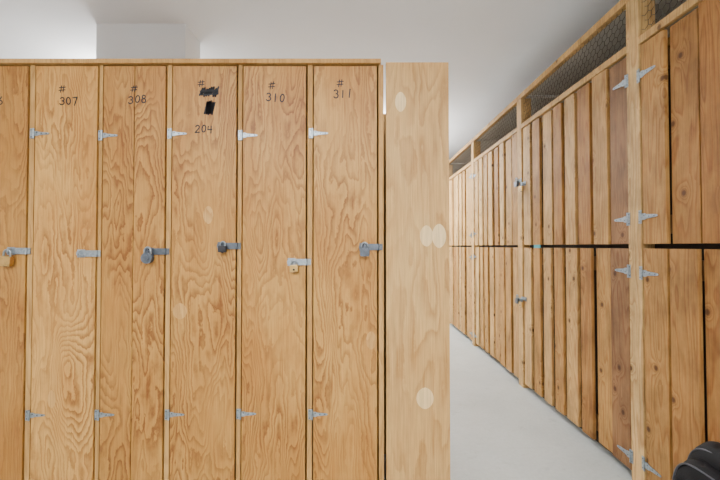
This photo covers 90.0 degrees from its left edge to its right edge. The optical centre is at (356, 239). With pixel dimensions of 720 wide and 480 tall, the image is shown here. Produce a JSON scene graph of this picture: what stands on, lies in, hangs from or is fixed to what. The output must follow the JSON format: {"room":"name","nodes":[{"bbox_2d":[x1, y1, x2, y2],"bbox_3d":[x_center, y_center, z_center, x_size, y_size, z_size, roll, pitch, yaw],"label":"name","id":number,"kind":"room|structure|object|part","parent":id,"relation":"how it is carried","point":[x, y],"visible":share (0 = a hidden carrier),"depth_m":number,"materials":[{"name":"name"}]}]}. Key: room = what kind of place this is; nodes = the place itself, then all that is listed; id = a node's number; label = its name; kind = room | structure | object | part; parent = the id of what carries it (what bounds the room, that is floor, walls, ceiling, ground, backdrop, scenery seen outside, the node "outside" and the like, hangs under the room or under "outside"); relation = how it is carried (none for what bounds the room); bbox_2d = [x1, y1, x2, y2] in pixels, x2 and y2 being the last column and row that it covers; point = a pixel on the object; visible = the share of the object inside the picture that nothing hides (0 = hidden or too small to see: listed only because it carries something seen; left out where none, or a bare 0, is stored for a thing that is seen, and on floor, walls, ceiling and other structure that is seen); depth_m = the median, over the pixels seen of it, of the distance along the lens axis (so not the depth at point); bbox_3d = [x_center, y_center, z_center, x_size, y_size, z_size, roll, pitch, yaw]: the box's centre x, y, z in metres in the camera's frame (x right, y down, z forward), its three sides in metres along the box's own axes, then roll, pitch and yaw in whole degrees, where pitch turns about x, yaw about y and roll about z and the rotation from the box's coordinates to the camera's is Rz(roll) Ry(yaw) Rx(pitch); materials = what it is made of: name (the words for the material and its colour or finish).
{"room":"storage locker room","nodes":[
{"label":"storage locker room","id":0,"kind":"room"},
{"bbox_2d":[96,24,199,58],"bbox_3d":[-1.650,-0.175,2.853,0.680,2.950,0.260,0,-1,0],"label":"column","id":1,"kind":"structure","parent":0,"point":[113,41],"depth_m":2.75,"materials":[{"name":"white paint"}]},
{"bbox_2d":[0,0,619,159],"bbox_3d":[-0.250,-1.696,3.130,6.900,0.100,11.200,0,-1,0],"label":"ceiling","id":2,"kind":"structure","parent":0,"point":[494,50],"depth_m":2.86,"materials":[{"name":"paint"}]},
{"bbox_2d":[384,324,631,479],"bbox_3d":[-0.250,1.354,3.077,6.900,0.100,11.200,0,-1,0],"label":"floor","id":3,"kind":"structure","parent":0,"point":[501,429],"depth_m":2.39,"materials":[{"name":"paint"}]},
{"bbox_2d":[0,65,36,479],"bbox_3d":[-1.595,0.254,1.869,0.332,2.056,0.622,0,-1,0],"label":"locker","id":4,"kind":"object","parent":3,"relation":"on","point":[17,83],"visible":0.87,"depth_m":1.58,"materials":[{"name":"brown wood"}]},
{"bbox_2d":[0,249,13,266],"bbox_3d":[-1.523,0.077,1.563,0.053,0.077,0.020,0,-1,0],"label":"padlock","id":5,"kind":"object","parent":4,"relation":"attached to","point":[5,261],"visible":1,"depth_m":1.56,"materials":[{"name":"metal"}]},
{"bbox_2d":[25,65,103,479],"bbox_3d":[-1.285,0.254,1.869,0.318,2.056,0.622,0,-1,0],"label":"locker","id":6,"kind":"object","parent":3,"relation":"on","point":[68,191],"visible":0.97,"depth_m":1.58,"materials":[{"name":"brown wood"}]},
{"bbox_2d":[94,65,172,479],"bbox_3d":[-0.982,0.254,1.869,0.322,2.056,0.622,0,-1,0],"label":"locker","id":7,"kind":"object","parent":3,"relation":"on","point":[138,100],"visible":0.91,"depth_m":1.58,"materials":[{"name":"brown wood"}]},
{"bbox_2d":[141,246,153,263],"bbox_3d":[-0.910,0.065,1.560,0.048,0.075,0.026,0,-1,0],"label":"padlock","id":8,"kind":"object","parent":7,"relation":"attached to","point":[146,258],"visible":1,"depth_m":1.55,"materials":[{"name":"metal"}]},
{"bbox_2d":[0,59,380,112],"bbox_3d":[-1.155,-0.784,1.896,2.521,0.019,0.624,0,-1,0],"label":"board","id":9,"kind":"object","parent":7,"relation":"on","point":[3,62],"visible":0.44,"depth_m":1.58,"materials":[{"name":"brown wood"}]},
{"bbox_2d":[165,65,243,479],"bbox_3d":[-0.673,0.254,1.869,0.328,2.056,0.622,0,-1,0],"label":"locker","id":10,"kind":"object","parent":3,"relation":"on","point":[206,368],"visible":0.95,"depth_m":1.58,"materials":[{"name":"brown wood"}]},
{"bbox_2d":[218,241,226,252],"bbox_3d":[-0.585,0.030,1.563,0.035,0.052,0.019,0,-1,0],"label":"padlock","id":11,"kind":"object","parent":10,"relation":"attached to","point":[222,249],"visible":1,"depth_m":1.55,"materials":[{"name":"metal"}]},
{"bbox_2d":[236,65,313,479],"bbox_3d":[-0.361,0.254,1.869,0.328,2.056,0.622,0,-1,0],"label":"locker","id":12,"kind":"object","parent":3,"relation":"on","point":[277,439],"visible":0.94,"depth_m":1.58,"materials":[{"name":"brown wood"}]},
{"bbox_2d":[290,260,298,271],"bbox_3d":[-0.273,0.113,1.562,0.038,0.055,0.019,0,-1,0],"label":"padlock","id":13,"kind":"object","parent":12,"relation":"attached to","point":[293,268],"visible":1,"depth_m":1.55,"materials":[{"name":"metal"}]},
{"bbox_2d":[308,65,383,479],"bbox_3d":[-0.047,0.254,1.869,0.330,2.056,0.622,0,-1,0],"label":"locker","id":14,"kind":"object","parent":3,"relation":"on","point":[347,413],"visible":0.98,"depth_m":1.58,"materials":[{"name":"brown wood"}]},
{"bbox_3d":[-0.052,0.221,1.589,0.280,1.986,0.018,0,-1,0],"label":"door","id":15,"kind":"part","parent":14,"relation":"part of","materials":[{"name":"brown wood"}]},
{"bbox_2d":[360,242,369,255],"bbox_3d":[0.033,0.039,1.564,0.042,0.064,0.020,0,-1,0],"label":"padlock","id":16,"kind":"object","parent":14,"relation":"attached to","point":[363,251],"visible":1,"depth_m":1.55,"materials":[{"name":"metal"}]},
{"bbox_2d":[384,62,449,479],"bbox_3d":[0.266,0.252,1.884,0.276,2.061,0.632,0,-1,0],"label":"end panel","id":17,"kind":"object","parent":3,"relation":"on","point":[416,118],"depth_m":1.57,"materials":[{"name":"beige wood"}]},
{"bbox_2d":[450,163,468,178],"bbox_3d":[2.263,0.054,6.541,1.633,2.620,1.409,0,-1,0],"label":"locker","id":18,"kind":"object","parent":3,"relation":"on","point":[459,164],"visible":0.02,"depth_m":6.09,"materials":[{"name":"brown wood"}]},
{"bbox_2d":[449,139,508,339],"bbox_3d":[2.263,0.032,5.250,1.633,2.620,1.350,0,-1,0],"label":"locker","id":19,"kind":"object","parent":3,"relation":"on","point":[460,191],"visible":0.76,"depth_m":5.08,"materials":[{"name":"plywood"},{"name":"fir"},{"name":"galvanized steel wire mesh"}]},
{"bbox_3d":[1.498,0.125,5.221,0.064,2.252,1.233,0,-1,0],"label":"rail","id":20,"kind":"part","parent":19,"relation":"part of","materials":[{"name":"brown wood"}]},
{"bbox_3d":[1.512,0.032,5.265,0.092,2.620,1.320,0,-1,0],"label":"frame","id":21,"kind":"part","parent":19,"relation":"part of","materials":[{"name":"brown wood"}]},
{"bbox_2d":[471,96,563,377],"bbox_3d":[2.263,0.008,3.901,1.633,2.620,1.409,0,-1,0],"label":"locker","id":22,"kind":"object","parent":3,"relation":"on","point":[495,316],"visible":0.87,"depth_m":3.80,"materials":[{"name":"plywood"},{"name":"fir"},{"name":"galvanized steel wire mesh"}]},
{"bbox_3d":[1.512,0.009,3.945,0.092,2.620,1.320,0,-1,0],"label":"frame","id":23,"kind":"part","parent":22,"relation":"part of","materials":[{"name":"brown wood"}]},
{"bbox_3d":[1.498,0.102,3.901,0.064,2.252,1.233,0,-1,0],"label":"rail","id":24,"kind":"part","parent":22,"relation":"part of","materials":[{"name":"brown wood"}]},
{"bbox_2d":[514,178,518,186],"bbox_3d":[1.449,-0.526,3.275,0.020,0.084,0.055,0,-1,0],"label":"padlock","id":25,"kind":"object","parent":22,"relation":"attached to","point":[516,183],"visible":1,"depth_m":3.26,"materials":[{"name":"metal"}]},
{"bbox_2d":[515,294,519,303],"bbox_3d":[1.449,0.533,3.256,0.020,0.084,0.055,0,-1,0],"label":"padlock","id":26,"kind":"object","parent":22,"relation":"attached to","point":[516,298],"visible":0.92,"depth_m":3.25,"materials":[{"name":"metal"}]},
{"bbox_2d":[519,298,522,306],"bbox_3d":[1.449,0.552,3.181,0.019,0.084,0.055,0,-1,0],"label":"padlock","id":27,"kind":"object","parent":22,"relation":"attached to","point":[520,301],"visible":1,"depth_m":3.17,"materials":[{"name":"metal"}]},
{"bbox_2d":[517,0,697,469],"bbox_3d":[2.263,-0.015,2.601,1.633,2.620,1.370,0,-1,0],"label":"locker","id":28,"kind":"object","parent":3,"relation":"on","point":[572,163],"visible":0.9,"depth_m":2.40,"materials":[{"name":"plywood"},{"name":"fir"},{"name":"galvanized steel wire mesh"}]},
{"bbox_2d":[519,182,522,191],"bbox_3d":[1.449,-0.468,3.179,0.019,0.084,0.055,0,-1,0],"label":"padlock","id":29,"kind":"object","parent":28,"relation":"attached to","point":[520,187],"visible":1,"depth_m":3.17,"materials":[{"name":"metal"}]},
{"bbox_3d":[1.512,-0.014,2.616,0.092,2.620,1.340,0,-1,0],"label":"frame","id":30,"kind":"part","parent":28,"relation":"part of","materials":[{"name":"brown wood"}]},
{"bbox_3d":[1.498,0.079,2.571,0.064,2.252,1.253,0,-1,0],"label":"rail","id":31,"kind":"part","parent":28,"relation":"part of","materials":[{"name":"brown wood"}]},
{"bbox_2d":[625,0,719,479],"bbox_3d":[2.270,-0.038,1.238,1.620,2.620,1.415,0,-1,0],"label":"locker","id":32,"kind":"object","parent":3,"relation":"on","point":[673,89],"visible":1,"depth_m":1.69,"materials":[{"name":"plywood"},{"name":"fir"},{"name":"galvanized steel wire mesh"}]},
{"bbox_3d":[1.512,-0.038,1.238,0.092,2.620,1.415,0,-1,0],"label":"frame","id":33,"kind":"part","parent":32,"relation":"part of","materials":[{"name":"brown wood"}]},
{"bbox_3d":[1.498,0.056,1.237,0.064,2.252,1.243,0,-1,0],"label":"rail","id":34,"kind":"part","parent":32,"relation":"part of","materials":[{"name":"brown wood"}]},
{"bbox_2d":[672,441,719,479],"bbox_3d":[1.304,0.999,1.283,0.306,0.548,0.348,0,-1,0],"label":"backpack","id":35,"kind":"object","parent":3,"relation":"on","point":[703,462],"visible":1,"depth_m":1.33,"materials":[{"name":"fabric"}]}
]}

